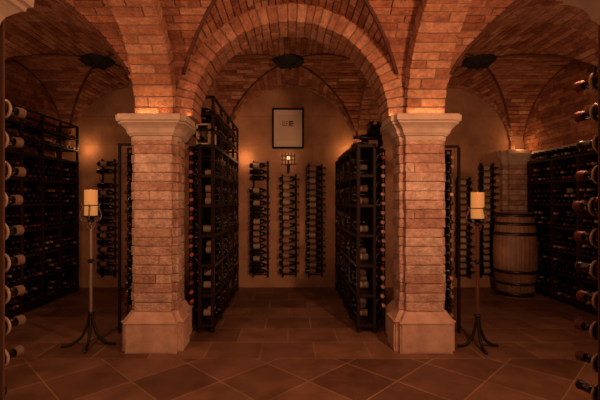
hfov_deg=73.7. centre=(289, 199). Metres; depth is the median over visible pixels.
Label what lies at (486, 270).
wine bottle
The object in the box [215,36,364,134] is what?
ceiling
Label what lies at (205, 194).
wine bottle
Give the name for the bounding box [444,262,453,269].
wine bottle
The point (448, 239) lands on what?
wine bottle
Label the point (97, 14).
ceiling
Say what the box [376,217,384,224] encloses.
wine bottle
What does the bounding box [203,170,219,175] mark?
wine bottle
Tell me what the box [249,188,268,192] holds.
wine bottle
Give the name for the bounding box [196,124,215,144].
crate
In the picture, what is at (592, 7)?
brick pillar
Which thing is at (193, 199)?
wine bottle
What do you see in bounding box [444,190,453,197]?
wine bottle
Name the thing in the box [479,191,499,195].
wine bottle
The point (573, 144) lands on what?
trim
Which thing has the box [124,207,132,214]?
wine bottle
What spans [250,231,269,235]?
wine bottle
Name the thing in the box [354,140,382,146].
wine bottle
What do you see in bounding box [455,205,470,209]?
wine bottle
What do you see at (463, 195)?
wine bottle
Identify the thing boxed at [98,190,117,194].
wine bottle
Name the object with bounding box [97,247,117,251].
wine bottle
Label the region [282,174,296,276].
rack
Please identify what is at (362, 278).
wine bottle
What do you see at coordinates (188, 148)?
shelf
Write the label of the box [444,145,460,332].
rack
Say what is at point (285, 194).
wine bottle
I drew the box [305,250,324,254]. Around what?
wine bottle
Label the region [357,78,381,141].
ceiling
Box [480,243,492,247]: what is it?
wine bottle
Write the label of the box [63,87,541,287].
wall
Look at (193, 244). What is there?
wine bottle
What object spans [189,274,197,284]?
wine bottle
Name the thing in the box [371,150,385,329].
rack
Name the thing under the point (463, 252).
wine bottle
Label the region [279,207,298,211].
wine bottle
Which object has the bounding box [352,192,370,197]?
wine bottle
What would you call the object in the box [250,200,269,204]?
wine bottle
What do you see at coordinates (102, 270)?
wine bottle
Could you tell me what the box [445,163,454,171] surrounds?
wine bottle
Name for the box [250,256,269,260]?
wine bottle
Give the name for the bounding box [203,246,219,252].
wine bottle
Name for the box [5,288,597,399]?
floor
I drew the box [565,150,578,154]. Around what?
wine bottle
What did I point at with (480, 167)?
wine bottle
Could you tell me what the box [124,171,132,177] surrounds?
wine bottle
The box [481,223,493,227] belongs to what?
wine bottle
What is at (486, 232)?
wine bottle
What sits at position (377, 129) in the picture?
crate
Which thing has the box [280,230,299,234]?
wine bottle
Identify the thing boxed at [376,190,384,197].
wine bottle
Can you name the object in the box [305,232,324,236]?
wine bottle
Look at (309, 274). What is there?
rack
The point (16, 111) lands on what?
wine bottle
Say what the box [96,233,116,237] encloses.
wine bottle
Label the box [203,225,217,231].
wine bottle
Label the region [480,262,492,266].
wine bottle
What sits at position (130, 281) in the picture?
wine bottle
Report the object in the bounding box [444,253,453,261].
wine bottle
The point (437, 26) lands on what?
brick arch
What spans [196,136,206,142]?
wine bottle
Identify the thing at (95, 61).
boss
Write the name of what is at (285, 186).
wine bottle
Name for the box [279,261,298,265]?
wine bottle
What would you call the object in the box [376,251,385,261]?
wine bottle
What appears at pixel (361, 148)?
shelf
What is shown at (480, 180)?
wine bottle
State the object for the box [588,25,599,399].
rack
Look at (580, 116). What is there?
wine bottle
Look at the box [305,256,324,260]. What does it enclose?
wine bottle
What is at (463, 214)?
wine bottle
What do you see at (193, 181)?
wine bottle
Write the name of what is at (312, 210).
wine bottle
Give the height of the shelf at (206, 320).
0.018 m
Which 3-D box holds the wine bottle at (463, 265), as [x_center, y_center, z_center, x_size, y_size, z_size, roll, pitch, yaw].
[2.678,1.002,6.093,0.302,0.076,0.075,0,0,0]
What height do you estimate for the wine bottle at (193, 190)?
0.085 m
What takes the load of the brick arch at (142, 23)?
on the brick pillar at (159, 321)
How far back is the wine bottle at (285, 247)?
6.06 m
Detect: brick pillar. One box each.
[0,0,33,23]
[115,113,196,353]
[380,113,461,353]
[556,0,599,24]
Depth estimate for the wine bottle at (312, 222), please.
6.06 m
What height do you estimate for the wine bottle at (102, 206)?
0.074 m
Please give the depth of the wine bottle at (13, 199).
1.59 m
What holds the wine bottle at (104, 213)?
on the rack at (114, 160)
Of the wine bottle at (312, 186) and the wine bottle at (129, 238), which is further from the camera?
the wine bottle at (312, 186)
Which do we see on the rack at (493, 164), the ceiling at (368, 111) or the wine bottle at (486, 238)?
the wine bottle at (486, 238)
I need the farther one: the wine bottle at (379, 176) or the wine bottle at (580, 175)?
the wine bottle at (379, 176)
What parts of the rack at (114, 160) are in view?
post, post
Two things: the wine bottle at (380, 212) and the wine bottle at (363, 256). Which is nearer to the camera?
the wine bottle at (380, 212)
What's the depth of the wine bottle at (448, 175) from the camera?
4.06 m
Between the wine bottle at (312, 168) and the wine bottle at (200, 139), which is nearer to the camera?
the wine bottle at (200, 139)
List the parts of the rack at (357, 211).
post, post, post, rail, rail, rail, rail, rail, rail, rail, post, post, rail, rail, rail, rail, rail, rail, rail, post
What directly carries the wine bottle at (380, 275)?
in the rack at (377, 151)
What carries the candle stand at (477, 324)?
on the floor
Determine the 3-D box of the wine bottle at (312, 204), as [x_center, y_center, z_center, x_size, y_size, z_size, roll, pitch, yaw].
[0.393,0.071,6.093,0.302,0.076,0.076,0,2,0]
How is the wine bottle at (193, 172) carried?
in the rack at (190, 147)
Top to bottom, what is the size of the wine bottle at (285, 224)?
0.076 m
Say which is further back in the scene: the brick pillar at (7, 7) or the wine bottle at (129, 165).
the wine bottle at (129, 165)
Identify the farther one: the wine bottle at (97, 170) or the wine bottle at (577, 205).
the wine bottle at (97, 170)
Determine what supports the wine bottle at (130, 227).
in the rack at (119, 144)
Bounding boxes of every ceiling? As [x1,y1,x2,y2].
[5,20,131,141]
[34,0,132,78]
[159,0,420,88]
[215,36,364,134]
[381,20,597,141]
[447,0,569,78]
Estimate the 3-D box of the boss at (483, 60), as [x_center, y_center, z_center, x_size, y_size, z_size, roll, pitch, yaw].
[2.380,-1.727,5.030,0.418,0.127,0.426,0,0,0]
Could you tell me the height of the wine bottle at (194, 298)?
0.085 m
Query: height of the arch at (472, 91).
1.044 m
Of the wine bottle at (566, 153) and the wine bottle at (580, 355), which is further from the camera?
the wine bottle at (566, 153)
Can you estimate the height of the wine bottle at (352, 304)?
0.076 m
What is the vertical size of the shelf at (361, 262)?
0.018 m
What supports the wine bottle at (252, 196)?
on the rack at (267, 163)
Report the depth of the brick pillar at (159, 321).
3.57 m
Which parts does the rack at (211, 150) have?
post, rail, rail, rail, rail, rail, rail, rail, rail, rail, post, post, post, post, rail, rail, rail, rail, rail, rail, rail, rail, rail, rail, post, post, post, post, post, post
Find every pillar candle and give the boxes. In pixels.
[84,190,97,215]
[471,192,483,218]
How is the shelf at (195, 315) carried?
attached to the rack at (211, 150)
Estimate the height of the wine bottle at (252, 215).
0.075 m
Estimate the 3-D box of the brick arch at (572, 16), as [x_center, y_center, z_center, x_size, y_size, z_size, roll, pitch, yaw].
[2.400,-1.288,3.778,2.164,1.076,0.363,0,0,0]
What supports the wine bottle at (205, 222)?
in the rack at (211, 150)
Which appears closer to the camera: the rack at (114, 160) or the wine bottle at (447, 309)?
the wine bottle at (447, 309)
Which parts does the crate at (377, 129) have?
panel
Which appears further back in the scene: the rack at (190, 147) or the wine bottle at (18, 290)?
the rack at (190, 147)
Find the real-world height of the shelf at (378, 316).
0.018 m
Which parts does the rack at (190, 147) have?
post, post, post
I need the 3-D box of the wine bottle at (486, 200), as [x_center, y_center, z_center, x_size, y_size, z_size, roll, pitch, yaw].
[3.032,0.001,6.092,0.302,0.076,0.075,0,0,0]
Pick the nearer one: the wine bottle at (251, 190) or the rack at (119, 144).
the rack at (119, 144)
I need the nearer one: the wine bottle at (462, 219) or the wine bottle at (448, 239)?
the wine bottle at (448, 239)
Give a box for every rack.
[0,19,11,399]
[5,103,78,316]
[99,159,115,276]
[118,143,132,332]
[185,96,238,332]
[189,146,203,325]
[253,160,268,276]
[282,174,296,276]
[308,164,322,276]
[335,143,383,332]
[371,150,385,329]
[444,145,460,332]
[456,177,471,278]
[479,163,495,276]
[528,151,597,312]
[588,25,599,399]
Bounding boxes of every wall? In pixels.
[5,60,63,158]
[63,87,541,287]
[524,61,597,151]
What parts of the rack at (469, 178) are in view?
post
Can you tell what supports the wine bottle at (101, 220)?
on the rack at (114, 160)
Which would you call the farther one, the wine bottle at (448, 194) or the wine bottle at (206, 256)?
the wine bottle at (206, 256)
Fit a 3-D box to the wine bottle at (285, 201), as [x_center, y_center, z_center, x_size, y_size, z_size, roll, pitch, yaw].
[-0.007,0.030,6.093,0.302,0.076,0.076,0,0,0]
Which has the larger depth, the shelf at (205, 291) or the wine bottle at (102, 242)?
the wine bottle at (102, 242)
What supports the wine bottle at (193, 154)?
in the rack at (190, 147)
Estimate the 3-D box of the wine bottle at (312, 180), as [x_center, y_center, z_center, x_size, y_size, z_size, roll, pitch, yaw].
[0.388,-0.296,6.093,0.302,0.076,0.075,0,0,0]
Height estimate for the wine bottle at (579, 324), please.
0.086 m
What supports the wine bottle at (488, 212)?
on the rack at (493, 164)
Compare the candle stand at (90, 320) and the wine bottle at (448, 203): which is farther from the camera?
the wine bottle at (448, 203)
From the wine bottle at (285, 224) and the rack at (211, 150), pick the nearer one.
the rack at (211, 150)
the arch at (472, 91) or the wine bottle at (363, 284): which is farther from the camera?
the arch at (472, 91)
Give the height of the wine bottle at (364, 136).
0.074 m
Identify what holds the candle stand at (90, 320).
on the floor
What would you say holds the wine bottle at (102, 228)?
on the rack at (114, 160)
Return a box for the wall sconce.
[280,152,295,173]
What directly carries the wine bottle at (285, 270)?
on the rack at (295, 176)
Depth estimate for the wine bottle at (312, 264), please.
6.06 m
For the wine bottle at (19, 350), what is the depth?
1.60 m
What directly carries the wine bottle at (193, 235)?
in the rack at (190, 147)
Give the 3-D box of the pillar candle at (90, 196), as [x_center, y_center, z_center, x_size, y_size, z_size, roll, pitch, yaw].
[-1.866,0.024,3.750,0.114,0.243,0.113,0,0,0]
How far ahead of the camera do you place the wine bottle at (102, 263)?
6.06 m
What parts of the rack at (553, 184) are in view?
post, rail, post, rail, rail, rail, rail, rail, rail, post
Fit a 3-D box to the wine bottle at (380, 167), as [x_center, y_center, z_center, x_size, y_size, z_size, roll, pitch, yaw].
[0.931,-0.333,4.147,0.082,0.085,0.333,0,0,0]
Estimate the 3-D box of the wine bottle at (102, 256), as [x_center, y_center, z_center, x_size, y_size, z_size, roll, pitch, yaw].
[-2.783,0.863,6.093,0.302,0.074,0.074,0,0,0]
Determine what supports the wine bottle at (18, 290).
on the rack at (4, 138)
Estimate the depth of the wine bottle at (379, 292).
4.08 m
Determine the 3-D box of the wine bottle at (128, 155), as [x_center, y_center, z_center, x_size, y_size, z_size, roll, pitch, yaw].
[-1.633,-0.448,4.147,0.082,0.085,0.333,0,0,0]
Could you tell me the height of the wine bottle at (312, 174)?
0.076 m
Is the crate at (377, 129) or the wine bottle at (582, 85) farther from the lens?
the crate at (377, 129)
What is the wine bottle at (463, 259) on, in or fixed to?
on the rack at (469, 178)
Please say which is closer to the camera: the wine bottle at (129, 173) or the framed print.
the wine bottle at (129, 173)
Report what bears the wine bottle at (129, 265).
in the rack at (119, 144)
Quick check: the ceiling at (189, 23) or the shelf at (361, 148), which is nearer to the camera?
the ceiling at (189, 23)
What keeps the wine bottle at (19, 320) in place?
on the rack at (4, 138)
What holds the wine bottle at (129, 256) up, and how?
in the rack at (119, 144)
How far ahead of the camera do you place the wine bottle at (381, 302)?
4.07 m
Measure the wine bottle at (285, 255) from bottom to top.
0.076 m
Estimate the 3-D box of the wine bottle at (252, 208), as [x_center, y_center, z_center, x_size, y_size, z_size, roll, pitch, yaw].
[-0.456,0.136,6.093,0.302,0.075,0.075,0,0,0]
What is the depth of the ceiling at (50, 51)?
5.08 m
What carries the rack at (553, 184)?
on the floor
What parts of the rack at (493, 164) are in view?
post, post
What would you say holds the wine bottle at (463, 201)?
on the rack at (469, 178)
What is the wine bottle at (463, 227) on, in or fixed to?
on the rack at (469, 178)
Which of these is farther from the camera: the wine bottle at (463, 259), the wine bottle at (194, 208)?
the wine bottle at (463, 259)
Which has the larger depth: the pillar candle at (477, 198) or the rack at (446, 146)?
the rack at (446, 146)
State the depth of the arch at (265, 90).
6.12 m
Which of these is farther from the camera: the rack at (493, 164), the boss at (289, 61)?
the rack at (493, 164)
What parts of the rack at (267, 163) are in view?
post, post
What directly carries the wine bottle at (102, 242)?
on the rack at (114, 160)
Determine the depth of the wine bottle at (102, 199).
6.07 m
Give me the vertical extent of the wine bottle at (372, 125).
0.075 m
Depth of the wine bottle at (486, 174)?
6.06 m
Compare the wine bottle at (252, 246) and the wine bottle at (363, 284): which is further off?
the wine bottle at (252, 246)
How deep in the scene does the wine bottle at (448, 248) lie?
4.06 m
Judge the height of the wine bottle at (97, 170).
0.075 m
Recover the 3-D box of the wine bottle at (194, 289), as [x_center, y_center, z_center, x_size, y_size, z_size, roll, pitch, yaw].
[-0.984,0.919,4.140,0.081,0.084,0.333,0,0,0]
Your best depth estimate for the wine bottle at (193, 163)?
4.07 m
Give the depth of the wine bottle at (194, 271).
4.07 m
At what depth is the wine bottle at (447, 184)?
4.06 m
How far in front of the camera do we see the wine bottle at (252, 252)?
6.07 m
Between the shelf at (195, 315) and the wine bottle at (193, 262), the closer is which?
the wine bottle at (193, 262)
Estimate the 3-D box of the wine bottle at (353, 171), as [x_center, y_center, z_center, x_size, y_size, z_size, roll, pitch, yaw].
[0.838,-0.293,4.375,0.302,0.075,0.075,0,0,0]
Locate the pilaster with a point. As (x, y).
(513, 187)
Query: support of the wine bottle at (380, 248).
in the rack at (377, 151)
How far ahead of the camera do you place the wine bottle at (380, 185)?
4.07 m
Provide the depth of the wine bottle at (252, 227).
6.07 m
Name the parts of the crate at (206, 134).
panel, panel, panel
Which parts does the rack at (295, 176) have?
post, post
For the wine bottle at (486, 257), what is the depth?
6.06 m
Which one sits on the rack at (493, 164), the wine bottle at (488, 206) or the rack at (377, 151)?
the wine bottle at (488, 206)
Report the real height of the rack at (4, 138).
1.620 m
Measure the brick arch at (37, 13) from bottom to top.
1.076 m
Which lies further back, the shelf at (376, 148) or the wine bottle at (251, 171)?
the wine bottle at (251, 171)
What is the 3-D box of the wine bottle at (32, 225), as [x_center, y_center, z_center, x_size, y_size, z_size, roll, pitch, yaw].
[-3.299,0.317,4.945,0.302,0.076,0.076,0,0,0]
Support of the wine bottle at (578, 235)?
on the rack at (595, 387)
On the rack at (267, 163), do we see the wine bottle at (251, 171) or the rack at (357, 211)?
the wine bottle at (251, 171)
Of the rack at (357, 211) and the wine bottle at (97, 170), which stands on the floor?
the rack at (357, 211)
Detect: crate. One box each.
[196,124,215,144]
[367,121,380,132]
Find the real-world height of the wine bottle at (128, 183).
0.084 m
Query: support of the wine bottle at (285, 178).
on the rack at (295, 176)
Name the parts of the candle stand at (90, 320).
leg, leg, leg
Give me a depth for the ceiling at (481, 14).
3.35 m
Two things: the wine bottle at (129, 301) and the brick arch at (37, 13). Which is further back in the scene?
the wine bottle at (129, 301)
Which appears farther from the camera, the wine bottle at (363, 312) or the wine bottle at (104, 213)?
the wine bottle at (104, 213)
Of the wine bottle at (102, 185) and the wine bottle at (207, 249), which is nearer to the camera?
the wine bottle at (207, 249)
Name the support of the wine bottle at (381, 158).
in the rack at (377, 151)
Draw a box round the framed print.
[272,108,303,148]
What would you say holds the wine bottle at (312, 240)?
on the rack at (309, 274)
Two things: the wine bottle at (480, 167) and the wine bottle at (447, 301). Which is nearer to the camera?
the wine bottle at (447, 301)
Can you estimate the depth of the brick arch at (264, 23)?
3.60 m
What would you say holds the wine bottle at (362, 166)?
in the rack at (357, 211)
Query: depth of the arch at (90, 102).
6.12 m
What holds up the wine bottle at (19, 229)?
on the rack at (4, 138)
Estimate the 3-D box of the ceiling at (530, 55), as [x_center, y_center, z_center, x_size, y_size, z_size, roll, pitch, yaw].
[2.498,-1.270,5.058,2.287,1.059,2.327,0,0,0]
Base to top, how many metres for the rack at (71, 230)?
2.442 m
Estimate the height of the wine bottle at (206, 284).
0.076 m
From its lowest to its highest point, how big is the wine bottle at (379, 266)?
0.085 m
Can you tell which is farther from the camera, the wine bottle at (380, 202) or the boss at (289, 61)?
the boss at (289, 61)
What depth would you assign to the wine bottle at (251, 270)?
6.06 m
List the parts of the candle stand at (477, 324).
leg, leg, leg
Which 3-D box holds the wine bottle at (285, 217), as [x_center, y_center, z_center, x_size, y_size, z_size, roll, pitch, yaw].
[-0.013,0.263,6.092,0.302,0.076,0.075,0,0,0]
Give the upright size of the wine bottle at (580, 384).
0.085 m
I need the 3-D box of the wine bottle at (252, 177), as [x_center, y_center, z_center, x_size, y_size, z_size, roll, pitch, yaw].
[-0.461,-0.336,6.093,0.302,0.075,0.075,0,0,0]
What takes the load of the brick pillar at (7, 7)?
on the floor
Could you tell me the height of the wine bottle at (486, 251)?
0.076 m
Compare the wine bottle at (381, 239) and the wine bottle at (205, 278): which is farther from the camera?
the wine bottle at (205, 278)
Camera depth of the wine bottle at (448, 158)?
4.06 m
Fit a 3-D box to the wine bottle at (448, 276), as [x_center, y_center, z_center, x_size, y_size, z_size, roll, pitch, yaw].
[1.609,0.776,4.146,0.081,0.084,0.333,0,0,0]
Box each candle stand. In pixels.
[61,203,115,352]
[457,206,498,353]
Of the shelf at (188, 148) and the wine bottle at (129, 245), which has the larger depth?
the shelf at (188, 148)
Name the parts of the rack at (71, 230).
post, post, rail, post, rail, rail, rail, rail, rail, post, post, rail, rail, rail, rail, rail, rail, rail, post, post, post, post, post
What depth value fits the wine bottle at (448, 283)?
4.06 m
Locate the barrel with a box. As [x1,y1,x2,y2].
[493,212,537,298]
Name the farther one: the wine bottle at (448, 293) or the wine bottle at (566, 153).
the wine bottle at (566, 153)
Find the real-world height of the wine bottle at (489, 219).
0.076 m
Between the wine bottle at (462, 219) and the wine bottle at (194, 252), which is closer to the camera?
the wine bottle at (194, 252)
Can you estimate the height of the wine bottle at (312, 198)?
0.076 m
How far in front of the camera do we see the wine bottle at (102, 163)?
6.07 m
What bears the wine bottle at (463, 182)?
on the rack at (469, 178)
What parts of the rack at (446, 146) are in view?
post, post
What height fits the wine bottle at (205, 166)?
0.074 m
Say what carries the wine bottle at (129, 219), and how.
in the rack at (119, 144)
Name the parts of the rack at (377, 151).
post, post, post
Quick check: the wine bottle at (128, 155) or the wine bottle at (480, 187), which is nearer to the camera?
the wine bottle at (128, 155)
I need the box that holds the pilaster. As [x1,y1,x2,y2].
[497,150,530,212]
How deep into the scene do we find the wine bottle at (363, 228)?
4.34 m
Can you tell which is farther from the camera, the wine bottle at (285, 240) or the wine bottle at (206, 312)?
the wine bottle at (285, 240)
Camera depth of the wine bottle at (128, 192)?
4.04 m
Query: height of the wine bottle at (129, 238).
0.085 m
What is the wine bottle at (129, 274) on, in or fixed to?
in the rack at (119, 144)
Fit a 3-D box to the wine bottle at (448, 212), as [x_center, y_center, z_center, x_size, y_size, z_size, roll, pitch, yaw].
[1.616,0.126,4.147,0.082,0.085,0.333,0,0,0]
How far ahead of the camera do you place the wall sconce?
6.04 m
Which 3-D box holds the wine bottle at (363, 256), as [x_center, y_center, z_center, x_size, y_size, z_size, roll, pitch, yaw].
[0.851,0.622,4.375,0.302,0.076,0.076,0,0,0]
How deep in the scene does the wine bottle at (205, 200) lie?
4.34 m
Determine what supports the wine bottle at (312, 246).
on the rack at (309, 274)
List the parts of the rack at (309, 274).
post, post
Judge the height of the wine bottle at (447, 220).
0.085 m
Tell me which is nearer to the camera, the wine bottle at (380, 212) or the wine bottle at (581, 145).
the wine bottle at (581, 145)
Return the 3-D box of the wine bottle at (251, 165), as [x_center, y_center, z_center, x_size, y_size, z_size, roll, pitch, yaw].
[-0.465,-0.525,6.093,0.302,0.076,0.076,0,2,0]
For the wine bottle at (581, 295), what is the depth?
1.59 m
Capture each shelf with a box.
[188,148,218,151]
[194,313,219,318]
[202,289,216,293]
[202,317,216,323]
[352,312,383,318]
[353,148,383,151]
[354,317,371,323]
[355,147,371,149]
[355,261,371,263]
[355,289,371,293]
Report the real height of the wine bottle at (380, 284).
0.084 m
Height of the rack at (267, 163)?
1.795 m
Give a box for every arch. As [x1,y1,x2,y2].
[5,4,135,96]
[65,84,132,145]
[108,0,175,112]
[174,2,405,123]
[202,78,219,113]
[223,84,357,150]
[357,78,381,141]
[381,84,514,149]
[404,0,471,112]
[445,3,597,89]
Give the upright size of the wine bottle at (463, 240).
0.076 m
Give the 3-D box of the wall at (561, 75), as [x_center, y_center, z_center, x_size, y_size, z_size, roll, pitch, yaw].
[3.861,-1.405,2.085,0.517,1.390,8.170,0,0,0]
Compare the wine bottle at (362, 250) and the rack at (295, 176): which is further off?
the rack at (295, 176)
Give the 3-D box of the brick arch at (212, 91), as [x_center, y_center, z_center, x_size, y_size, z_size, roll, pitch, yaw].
[-1.200,-1.265,5.060,0.338,1.030,2.340,0,0,0]
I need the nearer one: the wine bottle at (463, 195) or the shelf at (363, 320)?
the shelf at (363, 320)
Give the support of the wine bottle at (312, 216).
on the rack at (309, 274)
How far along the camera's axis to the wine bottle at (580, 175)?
1.59 m
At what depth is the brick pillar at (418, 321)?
3.57 m
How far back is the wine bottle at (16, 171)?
1.60 m
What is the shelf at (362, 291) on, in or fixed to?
attached to the rack at (357, 211)
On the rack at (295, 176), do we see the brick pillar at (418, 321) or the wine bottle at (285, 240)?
the wine bottle at (285, 240)
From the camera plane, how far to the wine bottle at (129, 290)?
4.05 m
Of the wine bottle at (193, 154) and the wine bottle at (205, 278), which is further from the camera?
the wine bottle at (205, 278)
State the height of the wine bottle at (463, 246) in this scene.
0.076 m
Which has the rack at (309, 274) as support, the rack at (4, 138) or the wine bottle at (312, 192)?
the wine bottle at (312, 192)
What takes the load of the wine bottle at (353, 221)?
in the rack at (357, 211)
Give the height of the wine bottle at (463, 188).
0.076 m
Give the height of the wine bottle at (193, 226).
0.085 m
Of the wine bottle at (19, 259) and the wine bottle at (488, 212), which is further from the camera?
the wine bottle at (488, 212)
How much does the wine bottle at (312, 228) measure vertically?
0.076 m
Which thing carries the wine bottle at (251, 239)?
on the rack at (267, 163)
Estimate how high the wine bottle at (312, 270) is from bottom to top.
0.076 m
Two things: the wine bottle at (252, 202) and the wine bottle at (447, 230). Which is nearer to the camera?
the wine bottle at (447, 230)
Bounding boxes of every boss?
[78,54,115,69]
[272,53,304,69]
[461,53,497,69]
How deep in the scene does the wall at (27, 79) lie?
5.35 m
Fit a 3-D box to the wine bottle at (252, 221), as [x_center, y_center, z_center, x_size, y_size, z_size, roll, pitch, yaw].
[-0.457,0.325,6.093,0.302,0.076,0.075,0,0,0]
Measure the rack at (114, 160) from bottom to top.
1.820 m
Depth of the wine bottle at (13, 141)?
1.59 m
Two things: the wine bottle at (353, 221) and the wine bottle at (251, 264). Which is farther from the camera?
the wine bottle at (251, 264)
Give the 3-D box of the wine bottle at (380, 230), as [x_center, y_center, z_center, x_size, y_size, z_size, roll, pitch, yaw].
[0.930,0.314,4.142,0.082,0.085,0.333,0,0,0]
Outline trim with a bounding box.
[530,143,576,154]
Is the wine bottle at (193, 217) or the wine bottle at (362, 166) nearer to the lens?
the wine bottle at (193, 217)
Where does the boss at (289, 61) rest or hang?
attached to the ceiling at (325, 69)
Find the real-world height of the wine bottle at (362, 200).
0.076 m
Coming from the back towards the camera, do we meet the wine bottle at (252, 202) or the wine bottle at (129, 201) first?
the wine bottle at (252, 202)
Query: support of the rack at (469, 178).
attached to the wall at (480, 133)
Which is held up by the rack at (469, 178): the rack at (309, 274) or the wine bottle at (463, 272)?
the wine bottle at (463, 272)
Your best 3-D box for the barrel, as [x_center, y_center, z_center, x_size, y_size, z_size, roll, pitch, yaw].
[3.190,0.765,5.680,0.559,1.170,0.559,0,0,39]
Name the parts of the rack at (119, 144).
post, post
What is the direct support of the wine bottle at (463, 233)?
on the rack at (469, 178)
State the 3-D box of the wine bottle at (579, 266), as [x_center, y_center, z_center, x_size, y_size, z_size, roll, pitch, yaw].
[1.214,0.269,1.463,0.085,0.085,0.347,0,0,-14]
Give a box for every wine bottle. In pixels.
[5,102,26,117]
[5,165,25,176]
[5,225,23,235]
[5,255,25,267]
[5,285,25,299]
[5,315,25,331]
[5,345,24,360]
[8,137,23,147]
[8,195,22,204]
[24,223,35,228]
[96,169,116,172]
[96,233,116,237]
[96,240,117,244]
[96,254,117,258]
[96,268,117,272]
[97,161,117,165]
[97,183,117,187]
[97,219,117,222]
[97,226,117,230]
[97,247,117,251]
[97,261,117,265]
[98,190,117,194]
[98,197,117,201]
[98,211,117,215]
[100,204,117,208]
[124,153,133,159]
[124,161,132,169]
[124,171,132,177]
[124,188,131,195]
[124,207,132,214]
[124,216,133,223]
[124,242,132,250]
[124,252,132,259]
[124,260,132,268]
[124,278,132,286]
[124,287,131,296]
[124,296,131,305]
[125,180,131,186]
[125,198,132,205]
[125,224,133,231]
[125,233,131,241]
[125,269,132,277]
[188,240,197,248]
[188,256,197,266]
[189,151,197,158]
[189,160,197,168]
[189,169,197,176]
[189,177,197,185]
[189,186,197,193]
[189,195,197,202]
[189,204,197,211]
[189,213,197,221]
[189,222,197,229]
[189,231,197,239]
[189,247,197,256]
[189,265,197,275]
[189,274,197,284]
[189,283,197,294]
[190,293,197,303]
[191,164,218,169]
[191,281,217,287]
[194,192,220,197]
[194,309,218,315]
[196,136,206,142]
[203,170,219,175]
[203,198,219,203]
[203,219,220,225]
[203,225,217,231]
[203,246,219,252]
[203,253,218,259]
[203,274,219,280]
[249,163,268,167]
[249,169,268,173]
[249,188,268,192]
[249,237,268,241]
[249,262,268,266]
[249,268,268,272]
[250,175,269,179]
[250,194,269,198]
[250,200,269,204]
[250,206,269,210]
[250,213,269,217]
[250,219,269,223]
[250,225,269,229]
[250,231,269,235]
[250,244,269,248]
[250,250,269,254]
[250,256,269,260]
[279,184,298,188]
[279,192,298,196]
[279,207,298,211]
[279,215,298,219]
[279,238,298,242]
[279,253,298,257]
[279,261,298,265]
[279,268,298,272]
[280,176,299,180]
[280,199,298,203]
[280,222,299,226]
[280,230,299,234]
[280,245,298,249]
[305,178,324,182]
[305,196,324,200]
[305,220,324,224]
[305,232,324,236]
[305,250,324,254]
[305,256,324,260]
[305,268,324,272]
[306,166,325,170]
[306,172,325,176]
[306,184,325,188]
[306,190,325,194]
[306,202,325,206]
[306,208,325,212]
[306,214,325,218]
[306,226,325,230]
[306,238,324,242]
[306,244,325,248]
[306,262,325,266]
[351,219,370,225]
[351,302,376,307]
[352,170,370,174]
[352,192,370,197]
[352,247,370,252]
[352,275,370,280]
[353,134,381,140]
[353,164,370,169]
[353,309,380,315]
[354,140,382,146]
[354,198,370,203]
[354,225,370,231]
[354,253,370,259]
[354,281,370,287]
[366,121,376,129]
[376,155,385,163]
[376,164,384,172]
[376,172,384,180]
[376,181,385,188]
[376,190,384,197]
[376,199,385,206]
[376,208,384,215]
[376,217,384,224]
[376,226,384,234]
[376,235,385,243]
[376,242,384,251]
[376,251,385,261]
[376,260,384,270]
[376,269,384,279]
[376,278,384,288]
[376,286,384,297]
[376,295,385,307]
[444,172,453,179]
[444,182,453,189]
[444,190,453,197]
[444,199,453,206]
[444,208,453,215]
[444,217,452,224]
[444,226,453,233]
[444,235,453,242]
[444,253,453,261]
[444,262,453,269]
[445,154,453,162]
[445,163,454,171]
[445,244,453,251]
[445,271,453,279]
[445,279,453,288]
[445,289,453,297]
[445,297,453,307]
[445,306,453,316]
[454,231,474,235]
[454,257,474,261]
[455,180,475,184]
[455,186,475,190]
[455,193,470,197]
[455,199,470,203]
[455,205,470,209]
[455,212,470,216]
[455,218,473,222]
[455,225,474,229]
[455,238,474,242]
[455,244,474,248]
[455,250,474,254]
[455,263,474,267]
[455,270,474,274]
[478,165,498,169]
[478,172,499,176]
[478,178,498,182]
[478,185,498,189]
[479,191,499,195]
[480,230,492,234]
[480,236,492,240]
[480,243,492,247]
[480,249,492,253]
[480,255,492,260]
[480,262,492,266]
[480,268,493,272]
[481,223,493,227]
[482,217,494,221]
[484,198,498,202]
[484,204,499,208]
[485,210,496,214]
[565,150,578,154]
[572,198,597,213]
[573,72,597,91]
[573,105,597,121]
[574,231,597,244]
[574,261,597,276]
[574,319,597,338]
[575,169,597,180]
[575,350,597,369]
[575,379,597,399]
[576,290,597,305]
[577,138,597,149]

